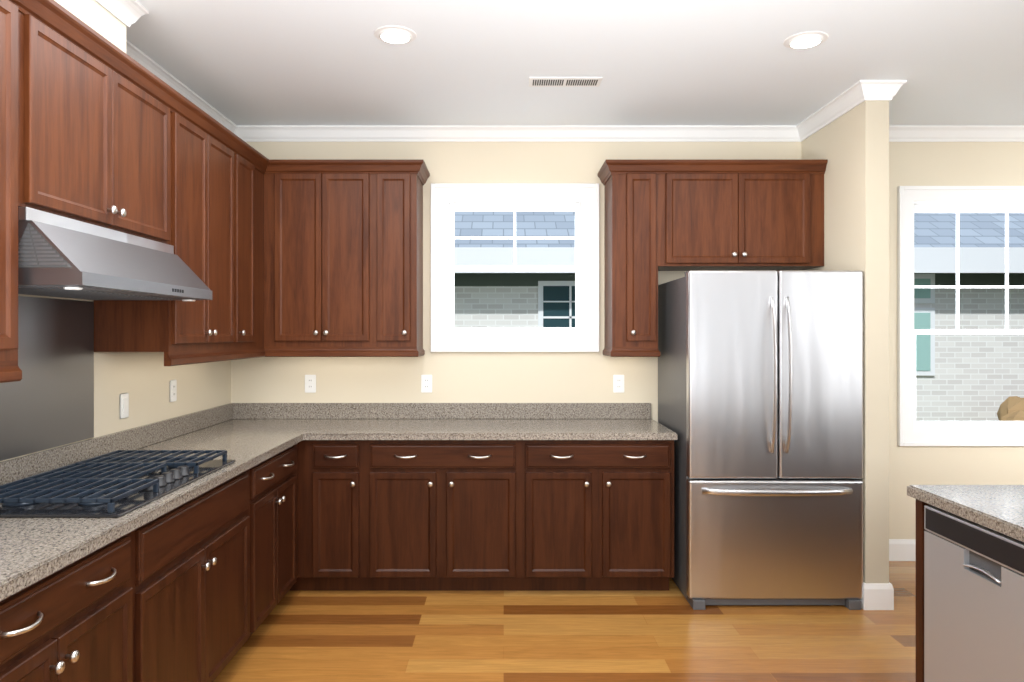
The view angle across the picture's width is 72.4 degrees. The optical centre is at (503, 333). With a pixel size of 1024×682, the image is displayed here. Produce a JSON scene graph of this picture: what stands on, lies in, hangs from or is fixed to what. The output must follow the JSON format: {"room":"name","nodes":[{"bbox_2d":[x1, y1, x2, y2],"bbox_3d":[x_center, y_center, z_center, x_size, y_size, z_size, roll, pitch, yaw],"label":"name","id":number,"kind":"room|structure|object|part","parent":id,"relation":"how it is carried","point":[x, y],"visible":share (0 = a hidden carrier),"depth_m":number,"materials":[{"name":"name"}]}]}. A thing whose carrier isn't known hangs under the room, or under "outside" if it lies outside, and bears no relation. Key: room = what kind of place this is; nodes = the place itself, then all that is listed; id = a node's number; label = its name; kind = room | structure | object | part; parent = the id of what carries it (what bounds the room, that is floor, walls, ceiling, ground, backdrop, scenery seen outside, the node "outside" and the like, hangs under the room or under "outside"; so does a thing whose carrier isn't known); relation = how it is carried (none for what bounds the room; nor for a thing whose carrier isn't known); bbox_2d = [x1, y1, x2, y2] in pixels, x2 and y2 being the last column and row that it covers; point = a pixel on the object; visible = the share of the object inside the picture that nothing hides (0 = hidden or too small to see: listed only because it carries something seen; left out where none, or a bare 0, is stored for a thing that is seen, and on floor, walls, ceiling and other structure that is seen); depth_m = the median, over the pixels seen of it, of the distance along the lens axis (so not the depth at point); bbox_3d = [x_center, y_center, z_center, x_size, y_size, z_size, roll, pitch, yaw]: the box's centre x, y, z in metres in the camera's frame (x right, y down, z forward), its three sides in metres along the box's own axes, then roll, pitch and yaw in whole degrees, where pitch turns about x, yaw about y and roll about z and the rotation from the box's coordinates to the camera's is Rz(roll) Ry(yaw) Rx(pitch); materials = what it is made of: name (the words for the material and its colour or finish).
{"room":"kitchen","nodes":[
{"label":"kitchen","id":0,"kind":"room"},
{"bbox_2d":[54,0,125,52],"bbox_3d":[-1.640,-1.181,0.070,0.240,0.288,5.500,0,0,0],"label":"wall","id":1,"kind":"structure","parent":0,"point":[100,19],"depth_m":2.63,"materials":[{"name":"beige paint"}]},
{"bbox_2d":[95,0,148,26],"bbox_3d":[-1.490,-1.281,1.900,0.060,0.088,1.960,0,0,0],"label":"crown molding","id":2,"kind":"structure","parent":1,"relation":"attached to","point":[127,13],"depth_m":2.76,"materials":[{"name":"white"}]},
{"bbox_2d":[9,0,268,173],"bbox_3d":[-1.413,-0.993,2.708,0.045,0.076,2.976,0,0,0],"label":"crown molding","id":3,"kind":"structure","parent":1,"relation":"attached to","point":[59,19],"depth_m":2.64,"materials":[{"name":"brown wood"}]},
{"bbox_2d":[0,294,230,461],"bbox_3d":[-1.835,0.070,0.920,0.150,2.790,7.200,0,0,0],"label":"wall","id":4,"kind":"structure","parent":0,"point":[142,379],"depth_m":3.46,"materials":[{"name":"beige paint"}]},
{"bbox_2d":[0,360,21,382],"bbox_3d":[-1.440,0.111,1.645,0.032,0.061,0.850,0,0,0],"label":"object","id":5,"kind":"structure","parent":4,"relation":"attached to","point":[10,371],"depth_m":2.03,"materials":[{"name":"brown wood"}]},
{"bbox_2d":[0,296,93,460],"bbox_3d":[-1.756,0.155,2.535,0.004,0.580,0.922,0,0,0],"label":"panel","id":6,"kind":"object","parent":4,"relation":"attached to","point":[47,401],"visible":0.78,"depth_m":2.70,"materials":[{"name":"silver metal"}]},
{"bbox_2d":[18,207,211,299],"bbox_3d":[-1.501,-0.255,2.535,0.512,0.241,0.928,0,0,0],"label":"range hood","id":7,"kind":"object","parent":4,"relation":"attached to","point":[94,261],"depth_m":2.29,"materials":[{"name":"silver metal"}]},
{"bbox_3d":[-1.377,-0.258,2.535,0.168,0.110,0.928,0,0,0],"label":"range hood panel","id":8,"kind":"part","parent":7,"relation":"part of","materials":[{"name":"metal"}]},
{"bbox_3d":[-1.372,-0.262,2.535,0.192,0.134,0.927,0,0,0],"label":"range hood panel","id":9,"kind":"part","parent":7,"relation":"part of","materials":[{"name":"metal"}]},
{"bbox_3d":[-1.317,-0.137,2.142,0.052,0.006,0.051,0,0,0],"label":"hood cap","id":10,"kind":"part","parent":7,"relation":"part of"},
{"bbox_3d":[-1.517,-0.139,2.523,0.320,0.003,0.702,0,0,0],"label":"range hood panel","id":11,"kind":"part","parent":7,"relation":"part of","materials":[{"name":"metal"}]},
{"bbox_3d":[-1.585,-0.355,2.535,0.345,0.040,0.926,0,0,0],"label":"hood top","id":12,"kind":"part","parent":7,"relation":"part of","materials":[{"name":"metal"}]},
{"bbox_3d":[-1.502,-0.142,2.535,0.450,0.004,0.866,0,0,0],"label":"range hood panel","id":13,"kind":"part","parent":7,"relation":"part of","materials":[{"name":"metal"}]},
{"bbox_3d":[-1.246,-0.163,2.680,0.002,0.012,0.091,0,0,0],"label":"range hood panel","id":14,"kind":"part","parent":7,"relation":"part of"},
{"bbox_2d":[0,403,235,484],"bbox_3d":[-1.748,0.500,2.794,0.020,0.102,3.448,0,0,0],"label":"backsplash","id":15,"kind":"structure","parent":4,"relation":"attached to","point":[26,466],"depth_m":3.12,"materials":[{"name":"stone"}]},
{"bbox_2d":[120,393,128,418],"bbox_3d":[-1.754,0.335,3.240,0.009,0.116,0.072,0,0,0],"label":"switch plate","id":16,"kind":"object","parent":4,"relation":"attached to","point":[124,405],"visible":1,"depth_m":3.23,"materials":[{"name":"white"}]},
{"bbox_2d":[0,11,263,360],"bbox_3d":[-1.572,-0.444,2.869,0.372,1.047,3.298,0,0,0],"label":"upper cabinet","id":17,"kind":"object","parent":4,"relation":"attached to","point":[132,325],"depth_m":3.09,"materials":[{"name":"brown wood"}]},
{"bbox_2d":[0,0,17,349],"bbox_3d":[-1.426,-0.455,1.846,0.020,1.001,0.398,0,0,0],"label":"door","id":18,"kind":"structure","parent":17,"relation":"attached to","point":[8,174],"depth_m":2.01,"materials":[{"name":"brown wood"}]},
{"bbox_2d":[24,14,111,224],"bbox_3d":[-1.426,-0.673,2.314,0.020,0.563,0.438,0,0,0],"label":"door","id":19,"kind":"structure","parent":17,"relation":"attached to","point":[67,127],"depth_m":2.27,"materials":[{"name":"brown wood"}]},
{"bbox_3d":[-1.401,-0.442,2.505,0.030,0.030,0.031,0,0,0],"label":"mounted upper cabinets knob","id":20,"kind":"part","parent":17,"relation":"part of","materials":[{"name":"metal"}]},
{"bbox_3d":[-1.401,-0.442,2.565,0.030,0.030,0.031,0,0,0],"label":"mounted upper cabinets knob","id":21,"kind":"part","parent":17,"relation":"part of","materials":[{"name":"metal"}]},
{"bbox_3d":[-1.401,-0.004,3.325,0.030,0.030,0.031,0,0,0],"label":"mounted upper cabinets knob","id":22,"kind":"part","parent":17,"relation":"part of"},
{"bbox_2d":[170,379,176,401],"bbox_3d":[-1.755,0.305,3.720,0.008,0.116,0.072,0,0,0],"label":"electrical outlet","id":23,"kind":"object","parent":4,"relation":"attached to","point":[173,390],"visible":1,"depth_m":3.71,"materials":[{"name":"white"}]},
{"bbox_2d":[126,40,236,132],"bbox_3d":[-1.730,-1.281,3.670,0.060,0.088,1.700,0,0,0],"label":"crown molding","id":24,"kind":"structure","parent":4,"relation":"attached to","point":[151,65],"depth_m":3.66,"materials":[{"name":"white"}]},
{"bbox_2d":[164,347,264,365],"bbox_3d":[-1.440,0.111,3.608,0.032,0.061,1.216,0,0,0],"label":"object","id":25,"kind":"structure","parent":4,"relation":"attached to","point":[188,357],"depth_m":3.41,"materials":[{"name":"brown wood"}]},
{"bbox_2d":[213,561,915,681],"bbox_3d":[2.120,1.515,0.920,8.060,0.100,7.500,0,0,0],"label":"floor","id":26,"kind":"structure","parent":0,"point":[671,635],"depth_m":3.35,"materials":[{"name":"brown wood"}]},
{"bbox_2d":[0,442,299,681],"bbox_3d":[-1.428,1.028,2.794,0.660,0.874,3.448,0,0,0],"label":"base cabinet","id":27,"kind":"object","parent":26,"relation":"on","point":[175,597],"depth_m":2.40,"materials":[{"name":"brown wood"}]},
{"bbox_3d":[-1.116,0.684,1.640,0.037,0.018,0.132,0,0,0],"label":"base cabinets handle","id":28,"kind":"part","parent":27,"relation":"part of","materials":[{"name":"metal"}]},
{"bbox_3d":[-1.115,0.835,1.748,0.030,0.030,0.031,0,0,0],"label":"base cabinets knob","id":29,"kind":"part","parent":27,"relation":"part of","materials":[{"name":"metal"}]},
{"bbox_3d":[-1.140,0.685,1.778,0.020,0.136,0.715,0,0,0],"label":"base cabinets drawer","id":30,"kind":"part","parent":27,"relation":"part of","materials":[{"name":"wood"}]},
{"bbox_3d":[-1.115,0.835,1.808,0.030,0.030,0.031,0,0,0],"label":"base cabinets knob","id":31,"kind":"part","parent":27,"relation":"part of","materials":[{"name":"metal"}]},
{"bbox_3d":[-1.116,0.684,1.960,0.037,0.018,0.132,0,0,0],"label":"base cabinets handle","id":32,"kind":"part","parent":27,"relation":"part of","materials":[{"name":"metal"}]},
{"bbox_2d":[0,419,319,600],"bbox_3d":[-1.430,0.571,2.784,0.656,0.039,3.468,0,0,0],"label":"countertop","id":33,"kind":"structure","parent":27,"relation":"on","point":[33,550],"depth_m":2.09,"materials":[{"name":"stone"}]},
{"bbox_2d":[0,460,235,517],"bbox_3d":[-1.410,0.528,2.540,0.530,0.044,0.910,0,0,0],"label":"cooktop","id":34,"kind":"object","parent":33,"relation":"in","point":[130,503],"depth_m":2.22,"materials":[{"name":"black metal"}]},
{"bbox_3d":[-1.535,0.529,2.235,0.108,0.022,0.108,0,0,0],"label":"cooktop cap","id":35,"kind":"part","parent":34,"relation":"part of","materials":[{"name":"metal"}]},
{"bbox_2d":[0,479,158,512],"bbox_3d":[-1.410,0.518,2.247,0.470,0.043,0.289,0,0,0],"label":"grate","id":36,"kind":"object","parent":34,"relation":"on","point":[19,488],"visible":1,"depth_m":2.24,"materials":[{"name":"grey metal"}]},
{"bbox_3d":[-1.305,0.529,2.235,0.092,0.022,0.092,0,0,0],"label":"cooktop cap","id":37,"kind":"part","parent":34,"relation":"part of","materials":[{"name":"metal"}]},
{"bbox_2d":[24,463,166,487],"bbox_3d":[-1.468,0.518,2.540,0.355,0.043,0.289,0,0,0],"label":"grate","id":38,"kind":"object","parent":34,"relation":"on","point":[74,471],"visible":0.75,"depth_m":2.54,"materials":[{"name":"grey metal"}]},
{"bbox_3d":[-1.220,0.523,2.416,0.052,0.034,0.052,0,0,0],"label":"cooktop knob","id":39,"kind":"part","parent":34,"relation":"part of","materials":[{"name":"metal"}]},
{"bbox_2d":[76,450,226,473],"bbox_3d":[-1.410,0.518,2.833,0.470,0.043,0.289,0,0,0],"label":"grate","id":40,"kind":"object","parent":34,"relation":"on","point":[113,456],"visible":0.85,"depth_m":2.83,"materials":[{"name":"grey metal"}]},
{"bbox_3d":[-1.220,0.523,2.478,0.052,0.034,0.052,0,0,0],"label":"cooktop knob","id":41,"kind":"part","parent":34,"relation":"part of","materials":[{"name":"metal"}]},
{"bbox_3d":[-1.220,0.523,2.540,0.052,0.034,0.052,0,0,0],"label":"cooktop knob","id":42,"kind":"part","parent":34,"relation":"part of","materials":[{"name":"metal"}]},
{"bbox_3d":[-1.220,0.523,2.602,0.052,0.034,0.052,0,0,0],"label":"cooktop knob","id":43,"kind":"part","parent":34,"relation":"part of","materials":[{"name":"metal"}]},
{"bbox_3d":[-1.305,0.529,2.845,0.108,0.022,0.108,0,0,0],"label":"cooktop cap","id":44,"kind":"part","parent":34,"relation":"part of","materials":[{"name":"metal"}]},
{"bbox_3d":[-1.220,0.523,2.664,0.052,0.034,0.052,0,0,0],"label":"cooktop knob","id":45,"kind":"part","parent":34,"relation":"part of","materials":[{"name":"metal"}]},
{"bbox_3d":[-1.140,0.703,2.650,0.020,0.171,0.930,0,0,0],"label":"base cabinets panel","id":46,"kind":"part","parent":27,"relation":"part of","materials":[{"name":"wood"}]},
{"bbox_3d":[-1.115,0.873,2.620,0.030,0.030,0.031,0,0,0],"label":"base cabinets knob","id":47,"kind":"part","parent":27,"relation":"part of","materials":[{"name":"metal"}]},
{"bbox_3d":[-1.115,0.873,2.680,0.030,0.030,0.031,0,0,0],"label":"base cabinets knob","id":48,"kind":"part","parent":27,"relation":"part of","materials":[{"name":"metal"}]},
{"bbox_3d":[-1.116,0.684,3.335,0.037,0.018,0.132,0,0,0],"label":"base cabinets handle","id":49,"kind":"part","parent":27,"relation":"part of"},
{"bbox_3d":[-1.140,0.685,3.498,0.020,0.136,0.645,0,0,0],"label":"base cabinets drawer","id":50,"kind":"part","parent":27,"relation":"part of","materials":[{"name":"wood"}]},
{"bbox_3d":[-1.116,0.684,3.660,0.037,0.018,0.132,0,0,0],"label":"base cabinets handle","id":51,"kind":"part","parent":27,"relation":"part of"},
{"bbox_2d":[300,440,673,590],"bbox_3d":[-0.087,1.028,4.188,2.082,0.874,0.660,0,0,0],"label":"base cabinet","id":52,"kind":"object","parent":26,"relation":"on","point":[364,580],"depth_m":3.90,"materials":[{"name":"brown wood"}]},
{"bbox_3d":[-0.934,0.684,3.876,0.132,0.018,0.037,0,0,0],"label":"base cabinets handle","id":53,"kind":"part","parent":52,"relation":"part of","materials":[{"name":"metal"}]},
{"bbox_3d":[-0.934,0.685,3.900,0.257,0.136,0.020,0,0,0],"label":"base cabinets drawer","id":54,"kind":"part","parent":52,"relation":"part of","materials":[{"name":"wood"}]},
{"bbox_3d":[-0.544,0.684,3.876,0.132,0.018,0.037,0,0,0],"label":"base cabinets handle","id":55,"kind":"part","parent":52,"relation":"part of","materials":[{"name":"metal"}]},
{"bbox_3d":[-0.339,0.685,3.900,0.811,0.136,0.020,0,0,0],"label":"base cabinets drawer","id":56,"kind":"part","parent":52,"relation":"part of","materials":[{"name":"wood"}]},
{"bbox_3d":[-0.133,0.684,3.876,0.132,0.018,0.037,0,0,0],"label":"base cabinets handle","id":57,"kind":"part","parent":52,"relation":"part of","materials":[{"name":"metal"}]},
{"bbox_2d":[304,419,676,439],"bbox_3d":[-0.068,0.571,4.190,2.060,0.039,0.656,0,0,0],"label":"countertop","id":58,"kind":"structure","parent":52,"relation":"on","point":[327,429],"depth_m":4.01,"materials":[{"name":"stone"}]},
{"bbox_3d":[0.324,0.684,3.876,0.132,0.018,0.037,0,0,0],"label":"base cabinets handle","id":59,"kind":"part","parent":52,"relation":"part of","materials":[{"name":"metal"}]},
{"bbox_3d":[0.527,0.685,3.900,0.806,0.136,0.020,0,0,0],"label":"base cabinets drawer","id":60,"kind":"part","parent":52,"relation":"part of","materials":[{"name":"wood"}]},
{"bbox_3d":[0.730,0.684,3.876,0.132,0.018,0.037,0,0,0],"label":"base cabinets handle","id":61,"kind":"part","parent":52,"relation":"part of","materials":[{"name":"metal"}]},
{"bbox_2d":[672,578,860,609],"bbox_3d":[1.450,1.440,4.084,0.890,0.050,0.762,0,0,0],"label":"fridge foot","id":62,"kind":"object","parent":26,"relation":"on","point":[849,604],"visible":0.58,"depth_m":3.75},
{"bbox_2d":[658,270,862,598],"bbox_3d":[1.450,0.547,4.065,0.930,1.765,0.840,0,0,0],"label":"fridge","id":63,"kind":"object","parent":62,"relation":"on","point":[672,357],"depth_m":3.71,"materials":[{"name":"silver metal"}]},
{"bbox_3d":[1.222,0.219,3.748,0.474,1.108,0.066,0,0,0],"label":"fridge door","id":64,"kind":"part","parent":63,"relation":"part of","materials":[{"name":"metal"}]},
{"bbox_3d":[1.422,0.220,3.685,0.015,0.830,0.079,0,0,0],"label":"fridge handle","id":65,"kind":"part","parent":63,"relation":"part of","materials":[{"name":"metal"}]},
{"bbox_3d":[1.450,1.098,3.748,0.930,0.630,0.066,0,0,0],"label":"fridge drawer","id":66,"kind":"part","parent":63,"relation":"part of","materials":[{"name":"metal"}]},
{"bbox_3d":[1.450,0.837,3.686,0.796,0.030,0.060,0,0,0],"label":"fridge handle","id":67,"kind":"part","parent":63,"relation":"part of","materials":[{"name":"metal"}]},
{"bbox_3d":[1.502,0.220,3.685,0.015,0.830,0.079,0,0,0],"label":"fridge handle","id":68,"kind":"part","parent":63,"relation":"part of","materials":[{"name":"metal"}]},
{"bbox_3d":[1.690,0.219,3.748,0.450,1.108,0.066,0,0,0],"label":"fridge door","id":69,"kind":"part","parent":63,"relation":"part of","materials":[{"name":"metal"}]},
{"bbox_3d":[1.755,-0.225,3.714,0.080,0.020,0.002,0,0,0],"label":"fridge panel","id":70,"kind":"part","parent":63,"relation":"part of","materials":[{"name":"metal"}]},
{"bbox_2d":[916,499,929,681],"bbox_3d":[2.326,1.028,1.384,1.687,0.874,2.268,0,0,0],"label":"kitchen island","id":71,"kind":"object","parent":26,"relation":"on","point":[920,529],"visible":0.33,"depth_m":2.49,"materials":[{"name":"brown wood"}]},
{"bbox_2d":[907,485,1023,541],"bbox_3d":[2.335,0.571,1.385,1.730,0.039,2.330,0,0,0],"label":"island countertop","id":72,"kind":"structure","parent":71,"relation":"on","point":[999,508],"depth_m":2.31,"materials":[{"name":"stone"}]},
{"bbox_2d":[126,0,1023,124],"bbox_3d":[2.120,-1.385,0.920,8.060,0.120,7.500,0,0,0],"label":"ceiling","id":73,"kind":"structure","parent":0,"point":[481,62],"depth_m":3.39,"materials":[{"name":"white paint"}]},
{"bbox_2d":[374,25,416,43],"bbox_3d":[-0.480,-1.319,3.105,0.190,0.012,0.190,0,0,0],"label":"recessed light","id":74,"kind":"object","parent":73,"relation":"in","point":[391,34],"visible":1,"depth_m":3.08,"materials":[{"name":"white"}]},
{"bbox_2d":[528,77,602,86],"bbox_3d":[0.323,-1.321,3.680,0.380,0.007,0.130,0,0,0],"label":"ceiling vent","id":75,"kind":"object","parent":73,"relation":"in","point":[565,79],"depth_m":3.67,"materials":[{"name":"white"}]},
{"bbox_3d":[0.234,-1.318,3.680,0.160,0.002,0.080,0,0,0],"label":"vent register face","id":76,"kind":"part","parent":75,"relation":"part of","materials":[{"name":"metal"}]},
{"bbox_3d":[0.412,-1.318,3.680,0.160,0.002,0.080,0,0,0],"label":"vent register face","id":77,"kind":"part","parent":75,"relation":"part of","materials":[{"name":"metal"}]},
{"bbox_2d":[783,31,828,48],"bbox_3d":[1.364,-1.319,3.160,0.190,0.012,0.190,0,0,0],"label":"recessed light","id":78,"kind":"object","parent":73,"relation":"in","point":[807,39],"visible":1,"depth_m":3.14,"materials":[{"name":"white"}]},
{"bbox_2d":[231,142,1023,538],"bbox_3d":[2.120,0.070,4.595,8.060,2.790,0.150,0,0,0],"label":"wall","id":79,"kind":"structure","parent":0,"point":[521,376],"depth_m":4.52,"materials":[{"name":"beige paint"}]},
{"bbox_2d":[305,375,315,392],"bbox_3d":[-1.246,0.325,4.515,0.072,0.116,0.008,0,0,0],"label":"electrical outlet","id":80,"kind":"object","parent":79,"relation":"attached to","point":[310,383],"visible":1,"depth_m":4.51,"materials":[{"name":"white"}]},
{"bbox_2d":[264,160,429,356],"bbox_3d":[-0.966,-0.445,4.335,0.981,1.172,0.367,0,0,0],"label":"upper cabinet","id":81,"kind":"object","parent":79,"relation":"attached to","point":[416,262],"depth_m":4.18,"materials":[{"name":"brown wood"}]},
{"bbox_3d":[-0.982,0.111,4.200,0.948,0.061,0.032,0,0,0],"label":"mounted upper cabinets base","id":82,"kind":"part","parent":81,"relation":"part of","materials":[{"name":"wood"}]},
{"bbox_3d":[-0.956,-0.993,4.173,0.961,0.076,0.045,0,0,0],"label":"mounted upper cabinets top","id":83,"kind":"part","parent":81,"relation":"part of","materials":[{"name":"wood"}]},
{"bbox_3d":[-0.524,0.111,4.351,0.032,0.061,0.334,0,0,0],"label":"mounted upper cabinets base","id":84,"kind":"part","parent":81,"relation":"part of","materials":[{"name":"wood"}]},
{"bbox_3d":[-0.497,-0.993,4.335,0.045,0.076,0.367,0,0,0],"label":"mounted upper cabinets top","id":85,"kind":"part","parent":81,"relation":"part of","materials":[{"name":"wood"}]},
{"bbox_2d":[421,375,431,392],"bbox_3d":[-0.496,0.325,4.515,0.072,0.116,0.008,0,0,0],"label":"electrical outlet","id":86,"kind":"object","parent":79,"relation":"attached to","point":[426,383],"visible":1,"depth_m":4.51,"materials":[{"name":"white"}]},
{"bbox_2d":[236,403,650,418],"bbox_3d":[-0.389,0.500,4.507,2.678,0.102,0.022,0,0,0],"label":"backsplash","id":87,"kind":"structure","parent":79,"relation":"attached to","point":[243,410],"depth_m":4.50,"materials":[{"name":"stone"}]},
{"bbox_2d":[431,183,598,351],"bbox_3d":[0.074,-0.421,4.570,1.084,1.083,0.160,0,0,0],"label":"window","id":88,"kind":"structure","parent":79,"relation":"in","point":[443,196],"depth_m":4.50,"materials":[{"name":"white"}]},
{"bbox_2d":[450,203,579,210],"bbox_3d":[0.074,-0.819,4.535,0.844,0.053,0.025,0,0,0],"label":"window blind","id":89,"kind":"object","parent":88,"relation":"attached to","point":[514,206],"visible":0.94,"depth_m":4.52,"materials":[{"name":"white"}]},
{"bbox_2d":[234,125,800,141],"bbox_3d":[0.083,-1.281,4.490,3.685,0.088,0.060,0,0,0],"label":"crown molding","id":90,"kind":"structure","parent":79,"relation":"attached to","point":[517,133],"depth_m":4.49,"materials":[{"name":"white"}]},
{"bbox_2d":[613,375,623,392],"bbox_3d":[0.744,0.325,4.515,0.072,0.116,0.008,0,0,0],"label":"electrical outlet","id":91,"kind":"object","parent":79,"relation":"attached to","point":[618,383],"visible":1,"depth_m":4.51,"materials":[{"name":"white"}]},
{"bbox_2d":[597,160,827,356],"bbox_3d":[1.265,-0.445,4.335,1.316,1.172,0.367,0,0,0],"label":"upper cabinet","id":92,"kind":"object","parent":79,"relation":"attached to","point":[615,260],"depth_m":4.18,"materials":[{"name":"brown wood"}]},
{"bbox_3d":[0.629,-0.993,4.335,0.045,0.076,0.367,0,0,0],"label":"mounted upper cabinets right top","id":93,"kind":"part","parent":92,"relation":"part of","materials":[{"name":"wood"}]},
{"bbox_3d":[0.656,0.111,4.351,0.032,0.061,0.334,0,0,0],"label":"mounted upper cabinets right base","id":94,"kind":"part","parent":92,"relation":"part of","materials":[{"name":"wood"}]},
{"bbox_3d":[0.789,0.111,4.200,0.299,0.061,0.032,0,0,0],"label":"mounted upper cabinets right base","id":95,"kind":"part","parent":92,"relation":"part of","materials":[{"name":"wood"}]},
{"bbox_3d":[1.265,-0.993,4.173,1.316,0.076,0.045,0,0,0],"label":"mounted upper cabinets right top","id":96,"kind":"part","parent":92,"relation":"part of","materials":[{"name":"wood"}]},
{"bbox_2d":[889,539,915,560],"bbox_3d":[4.025,1.397,4.512,3.950,0.135,0.016,0,0,0],"label":"baseboard","id":97,"kind":"structure","parent":79,"relation":"attached to","point":[902,549],"depth_m":4.50,"materials":[{"name":"white"}]},
{"bbox_2d":[889,125,1023,141],"bbox_3d":[4.025,-1.281,4.490,3.950,0.088,0.060,0,0,0],"label":"crown molding","id":98,"kind":"structure","parent":79,"relation":"attached to","point":[956,133],"depth_m":4.49,"materials":[{"name":"white"}]},
{"bbox_2d":[897,186,1023,445],"bbox_3d":[3.131,-0.111,4.570,1.175,1.672,0.160,0,0,0],"label":"window","id":99,"kind":"structure","parent":79,"relation":"in","point":[911,197],"depth_m":4.50,"materials":[{"name":"white"}]},
{"bbox_2d":[914,204,1023,212],"bbox_3d":[3.131,-0.808,4.535,0.947,0.053,0.025,0,0,0],"label":"window blind","id":100,"kind":"object","parent":99,"relation":"attached to","point":[968,208],"visible":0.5,"depth_m":4.52,"materials":[{"name":"white"}]},
{"bbox_2d":[801,101,888,582],"bbox_3d":[1.988,0.070,4.120,0.125,2.790,0.800,0,0,0],"label":"wall","id":101,"kind":"structure","parent":0,"point":[851,146],"depth_m":3.72,"materials":[{"name":"beige paint"}]},
{"bbox_2d":[796,80,864,141],"bbox_3d":[1.895,-1.281,4.090,0.060,0.088,0.860,0,0,0],"label":"crown molding","id":102,"kind":"structure","parent":101,"relation":"attached to","point":[844,102],"depth_m":4.03,"materials":[{"name":"white"}]},
{"bbox_2d":[859,582,865,609],"bbox_3d":[1.917,1.397,4.087,0.016,0.135,0.766,0,0,0],"label":"baseboard","id":103,"kind":"structure","parent":101,"relation":"attached to","point":[862,603],"depth_m":3.72,"materials":[{"name":"white"}]},
{"bbox_2d":[864,583,893,609],"bbox_3d":[1.988,1.397,3.712,0.157,0.135,0.016,0,0,0],"label":"baseboard","id":104,"kind":"structure","parent":101,"relation":"attached to","point":[878,596],"depth_m":3.70,"materials":[{"name":"white"}]},
{"bbox_2d":[860,80,906,100],"bbox_3d":[1.988,-1.281,3.690,0.245,0.088,0.060,0,0,0],"label":"crown molding","id":105,"kind":"structure","parent":101,"relation":"attached to","point":[880,90],"depth_m":3.68,"materials":[{"name":"white"}]},
{"label":"outside","id":106,"kind":"structure","parent":0,"visible":0},
{"bbox_3d":[4.000,1.625,19.595,36.000,0.280,29.850,0,0,0],"label":"ground","id":107,"kind":"structure","parent":106,"visible":0},
{"bbox_2d":[454,286,1023,420],"bbox_3d":[4.000,0.265,12.720,32.000,2.440,6.000,0,0,0],"label":"brick wall","id":108,"kind":"structure","parent":107,"relation":"on","point":[978,377],"depth_m":9.72,"materials":[{"name":"brick"}]},
{"bbox_2d":[538,281,574,326],"bbox_3d":[0.925,-0.220,9.700,0.890,1.010,0.039,0,0,0],"label":"frame","id":109,"kind":"object","parent":108,"relation":"attached to","point":[541,284],"depth_m":9.68,"materials":[{"name":"white"}]},
{"bbox_2d":[543,286,574,326],"bbox_3d":[0.925,-0.220,9.674,0.750,0.870,0.011,0,0,0],"label":"window pane","id":110,"kind":"structure","parent":109,"relation":"attached to","point":[555,293],"depth_m":9.67,"materials":[{"name":"teal"}]},
{"bbox_2d":[543,286,574,326],"bbox_3d":[0.925,-0.220,9.662,0.750,0.870,0.011,0,0,0],"label":"muntin","id":111,"kind":"object","parent":110,"relation":"attached to","point":[570,316],"depth_m":9.66,"materials":[{"name":"white"}]},
{"bbox_2d":[454,211,1023,246],"bbox_3d":[4.000,-3.115,12.970,32.000,4.280,7.500,0,0,0],"label":"house roof","id":112,"kind":"structure","parent":108,"relation":"on","point":[975,229],"depth_m":9.88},
{"bbox_2d":[454,247,1023,272],"bbox_3d":[4.000,-0.963,9.210,32.000,0.335,0.040,0,0,0],"label":"fascia","id":113,"kind":"object","parent":112,"relation":"attached to","point":[971,259],"depth_m":9.19,"materials":[{"name":"white"}]},
{"bbox_2d":[454,273,1023,285],"bbox_3d":[4.000,-0.779,9.704,32.000,0.249,0.029,0,0,0],"label":"soffit","id":114,"kind":"object","parent":108,"relation":"attached to","point":[533,279],"depth_m":9.69,"materials":[{"name":"grey"}]},
{"bbox_2d":[914,308,934,375],"bbox_3d":[5.450,0.115,9.700,1.040,0.940,0.039,0,0,0],"label":"frame","id":115,"kind":"object","parent":108,"relation":"attached to","point":[931,311],"depth_m":9.68,"materials":[{"name":"white"}]},
{"bbox_2d":[914,313,929,370],"bbox_3d":[5.450,0.115,9.674,0.900,0.800,0.011,0,0,0],"label":"panel","id":116,"kind":"object","parent":115,"relation":"attached to","point":[921,320],"depth_m":9.67,"materials":[{"name":"teal"}]},
{"bbox_2d":[914,274,934,302],"bbox_3d":[5.450,-0.620,9.700,1.040,0.410,0.039,0,0,0],"label":"frame","id":117,"kind":"object","parent":108,"relation":"attached to","point":[931,277],"depth_m":9.68,"materials":[{"name":"white"}]},
{"bbox_2d":[914,279,929,297],"bbox_3d":[5.450,-0.620,9.674,0.900,0.270,0.011,0,0,0],"label":"panel","id":118,"kind":"object","parent":117,"relation":"attached to","point":[921,292],"depth_m":9.67,"materials":[{"name":"teal"}]},
{"bbox_2d":[997,396,1023,420],"bbox_3d":[7.007,1.139,8.969,1.385,1.104,0.891,0,0,0],"label":"bush","id":119,"kind":"object","parent":107,"relation":"on","point":[1011,408],"depth_m":8.96,"materials":[{"name":"brown plant"}]},
{"bbox_3d":[1.797,1.028,2.169,0.576,0.850,0.597,0,0,0],"label":"dishwasher","id":120,"kind":"object","parent":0,"visible":0},
{"bbox_2d":[924,531,1023,681],"bbox_3d":[1.492,1.022,2.170,0.031,0.655,0.593,0,0,0],"label":"door","id":121,"kind":"structure","parent":120,"relation":"attached to","point":[973,626],"depth_m":2.23,"materials":[{"name":"silver metal"}]},
{"bbox_3d":[1.487,0.740,2.170,0.020,0.018,0.163,0,0,0],"label":"dishwasher handle","id":122,"kind":"part","parent":121,"relation":"part of","materials":[{"name":"metal"}]},
{"bbox_3d":[1.504,0.726,2.170,0.007,0.062,0.170,0,0,0],"label":"dishwasher handle","id":123,"kind":"part","parent":121,"relation":"part of","materials":[{"name":"metal"}]},
{"bbox_2d":[924,505,1023,574],"bbox_3d":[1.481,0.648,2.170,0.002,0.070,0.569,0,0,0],"label":"panel","id":124,"kind":"object","parent":120,"relation":"attached to","point":[1011,555],"visible":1,"depth_m":2.19,"materials":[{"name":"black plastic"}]}
]}

